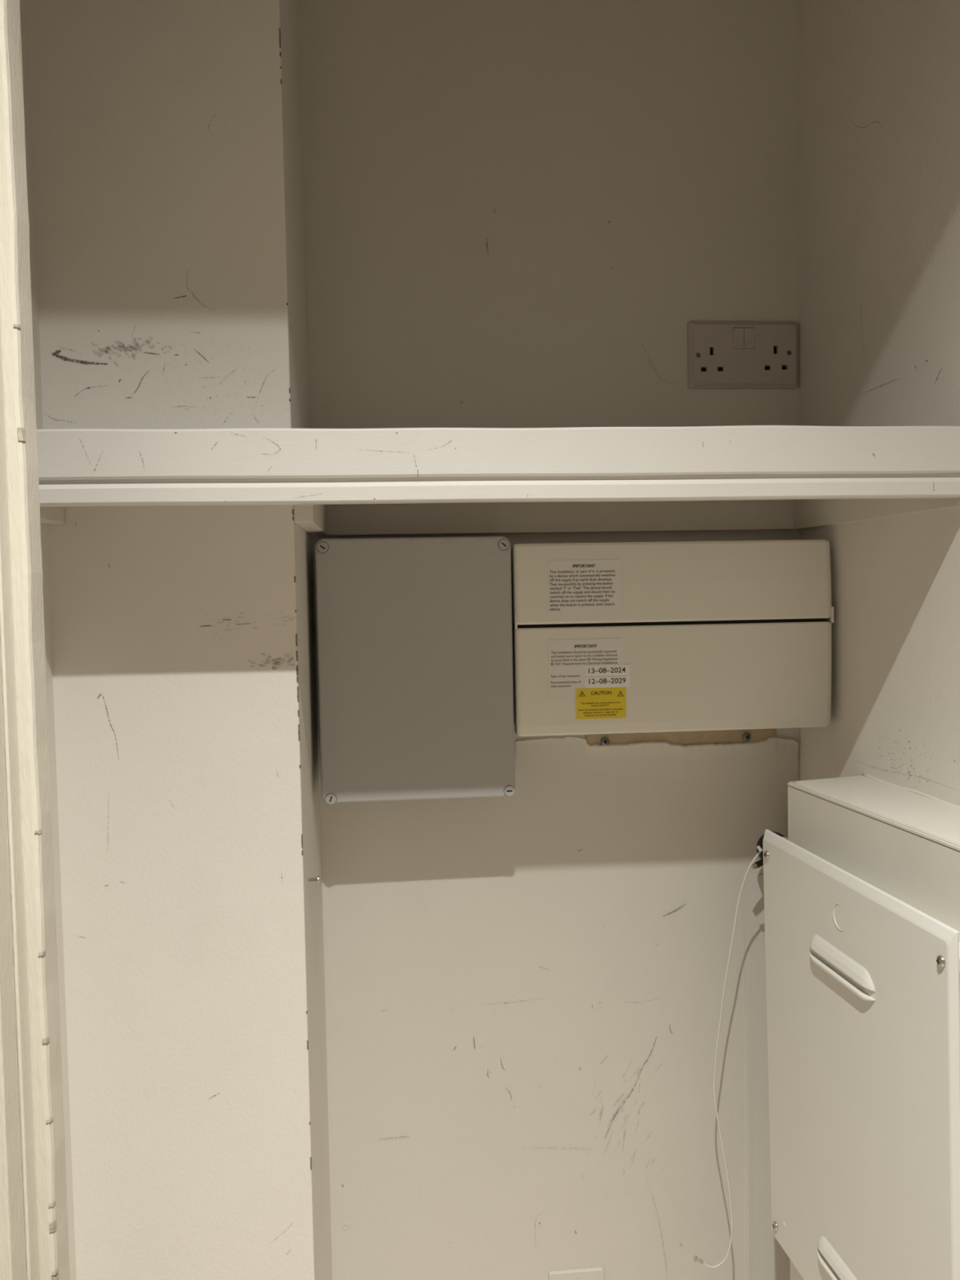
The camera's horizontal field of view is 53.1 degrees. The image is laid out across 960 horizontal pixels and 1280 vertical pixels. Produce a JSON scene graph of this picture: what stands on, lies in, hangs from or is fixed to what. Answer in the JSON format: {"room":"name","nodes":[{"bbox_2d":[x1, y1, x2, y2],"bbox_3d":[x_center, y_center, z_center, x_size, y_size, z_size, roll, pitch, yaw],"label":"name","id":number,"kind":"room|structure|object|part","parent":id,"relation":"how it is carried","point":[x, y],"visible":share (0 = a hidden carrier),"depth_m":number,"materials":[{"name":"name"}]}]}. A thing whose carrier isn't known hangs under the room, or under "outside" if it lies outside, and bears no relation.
{"room":"utility cupboard","nodes":[
{"label":"utility cupboard","id":0,"kind":"room"},
{"bbox_2d":[19,0,76,1279],"bbox_3d":[-0.469,0.167,0.939,0.080,2.400,0.537,-1,3,-5],"label":"wall","id":1,"kind":"structure","parent":0,"point":[23,3],"depth_m":0.97,"materials":[{"name":"paint"}]},
{"bbox_2d":[40,506,64,524],"bbox_3d":[-0.425,-0.138,0.917,0.018,0.046,0.107,-1,3,-5],"label":"batten","id":2,"kind":"object","parent":1,"relation":"attached to","point":[48,515],"visible":0.22,"depth_m":0.94,"materials":[{"name":"paint"}]},
{"bbox_2d":[26,0,332,1279],"bbox_3d":[-0.319,0.157,1.107,0.249,2.400,0.227,-1,3,-5],"label":"wall pier","id":3,"kind":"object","parent":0,"point":[166,135],"visible":1,"depth_m":0.99,"materials":[{"name":"paint"}]},
{"bbox_2d":[293,504,327,535],"bbox_3d":[-0.192,-0.149,1.096,0.020,0.046,0.206,-1,3,-5],"label":"batten","id":4,"kind":"object","parent":3,"relation":"attached to","point":[312,518],"visible":0.51,"depth_m":1.03,"materials":[{"name":"paint"}]},
{"bbox_2d":[308,875,319,883],"bbox_3d":[-0.184,0.265,1.062,0.014,0.008,0.008,-1,3,-5],"label":"screw","id":5,"kind":"object","parent":3,"relation":"attached to","point":[317,879],"visible":1,"depth_m":1.06,"materials":[{"name":"metal"}]},
{"bbox_2d":[297,0,799,1279],"bbox_3d":[-0.008,0.143,1.285,1.100,2.400,0.087,-1,3,-5],"label":"wall","id":6,"kind":"structure","parent":0,"point":[517,213],"depth_m":1.25,"materials":[{"name":"paint"}]},
{"bbox_2d":[342,1222,349,1230],"bbox_3d":[-0.176,0.770,1.260,0.009,0.009,0.002,-1,3,-5],"label":"plug","id":7,"kind":"object","parent":6,"relation":"attached to","point":[346,1223],"visible":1,"depth_m":1.26,"materials":[{"name":"paint"}]},
{"bbox_2d":[315,536,515,804],"bbox_3d":[-0.080,0.033,1.186,0.230,0.313,0.102,-1,3,-5],"label":"junction box","id":8,"kind":"object","parent":6,"relation":"attached to","point":[415,634],"visible":1,"depth_m":1.14,"materials":[{"name":"grey plastic"}]},
{"bbox_2d":[36,425,959,506],"bbox_3d":[0.008,-0.170,1.057,0.906,0.068,0.357,-1,3,-5],"label":"shelf","id":9,"kind":"object","parent":6,"relation":"attached to","point":[77,467],"visible":0.98,"depth_m":0.88,"materials":[{"name":"paint"}]},
{"bbox_2d":[312,499,802,536],"bbox_3d":[0.106,-0.161,1.235,0.638,0.046,0.020,-1,3,-5],"label":"batten","id":10,"kind":"object","parent":6,"relation":"attached to","point":[594,517],"visible":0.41,"depth_m":1.23,"materials":[{"name":"paint"}]},
{"bbox_2d":[548,1266,604,1279],"bbox_3d":[0.130,0.886,1.291,0.075,0.080,0.006,-1,3,-5],"label":"plate","id":11,"kind":"object","parent":6,"relation":"attached to","point":[589,1273],"visible":1,"depth_m":1.29,"materials":[{"name":"paint"}]},
{"bbox_2d":[511,539,834,736],"bbox_3d":[0.234,-0.006,1.207,0.393,0.231,0.104,-1,3,-5],"label":"fuse box","id":12,"kind":"object","parent":6,"relation":"attached to","point":[609,637],"visible":1,"depth_m":1.16,"materials":[{"name":"beige metal"}]},
{"bbox_2d":[586,728,776,745],"bbox_3d":[0.267,0.098,1.266,0.257,0.080,0.008,-1,3,-5],"label":"board","id":13,"kind":"object","parent":6,"relation":"attached to","point":[748,735],"visible":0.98,"depth_m":1.27,"materials":[{"name":"wood"}]},
{"bbox_2d":[687,320,799,389],"bbox_3d":[0.344,-0.372,1.252,0.148,0.087,0.012,-1,3,-5],"label":"double socket","id":14,"kind":"object","parent":6,"relation":"attached to","point":[722,354],"visible":1,"depth_m":1.25,"materials":[{"name":"white plastic"}]},
{"bbox_2d":[733,328,743,348],"bbox_3d":[0.336,-0.392,1.247,0.014,0.026,0.004,-1,3,-5],"label":"rocker switch","id":15,"kind":"object","parent":14,"relation":"attached to","point":[738,333],"depth_m":1.25,"materials":[{"name":"white plastic"}]},
{"bbox_2d":[743,328,755,348],"bbox_3d":[0.350,-0.392,1.248,0.014,0.026,0.004,-1,3,-5],"label":"rocker switch","id":16,"kind":"object","parent":14,"relation":"attached to","point":[748,333],"depth_m":1.25,"materials":[{"name":"white plastic"}]},
{"bbox_2d":[796,0,959,806],"bbox_3d":[0.508,0.145,1.024,0.100,2.400,0.539,-1,3,-6],"label":"wall","id":17,"kind":"structure","parent":0,"point":[878,81],"depth_m":1.06,"materials":[{"name":"paint"}]},
{"bbox_2d":[751,831,787,869],"bbox_3d":[0.375,0.268,1.237,0.049,0.053,0.127,0,3,16],"label":"connector","id":18,"kind":"object","parent":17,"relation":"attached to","point":[758,864],"visible":0.34,"depth_m":1.23,"materials":[{"name":"black plastic"}]},
{"bbox_2d":[693,848,762,1268],"bbox_3d":[0.316,0.536,1.221,0.090,0.557,0.021,0,3,26],"label":"cable","id":19,"kind":"object","parent":18,"relation":"hanging from","point":[697,1259],"visible":1,"depth_m":1.22,"materials":[{"name":"white plastic"}]},
{"bbox_3d":[0.364,0.284,1.233,0.028,0.015,0.010,-2,3,-22],"label":"plug arm","id":20,"kind":"part","parent":18,"relation":"part of","materials":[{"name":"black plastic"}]},
{"bbox_2d":[792,497,959,528],"bbox_3d":[0.447,-0.162,1.097,0.018,0.046,0.317,-2,3,-11],"label":"batten","id":21,"kind":"object","parent":17,"relation":"attached to","point":[811,513],"visible":0.47,"depth_m":1.12,"materials":[{"name":"paint"}]},
{"bbox_3d":[0.163,1.413,0.235,2.900,0.050,2.317,-1,3,-5],"label":"floor","id":22,"kind":"structure","parent":0,"visible":0},
{"bbox_2d":[787,773,959,1279],"bbox_3d":[0.440,0.757,0.972,0.103,1.184,0.363,-1,3,-8],"label":"boxing","id":23,"kind":"object","parent":22,"relation":"on","point":[904,842],"visible":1,"depth_m":0.94,"materials":[{"name":"paint"}]},
{"bbox_2d":[762,829,959,1279],"bbox_3d":[0.371,0.461,0.941,0.047,0.476,0.344,-1,3,-9],"label":"enclosure","id":24,"kind":"object","parent":23,"relation":"attached to","point":[863,984],"visible":1,"depth_m":0.91,"materials":[{"name":"white metal"}]},
{"bbox_3d":[0.097,0.168,0.669,2.900,2.400,0.100,-1,3,-5],"label":"wall","id":25,"kind":"structure","parent":0,"visible":0},
{"bbox_2d":[0,0,70,1279],"bbox_3d":[0.084,0.339,0.675,0.822,2.060,0.100,-1,3,-5],"label":"trim","id":26,"kind":"structure","parent":25,"relation":"attached to","point":[34,1233],"depth_m":0.61,"materials":[{"name":"beige paint"}]}
]}

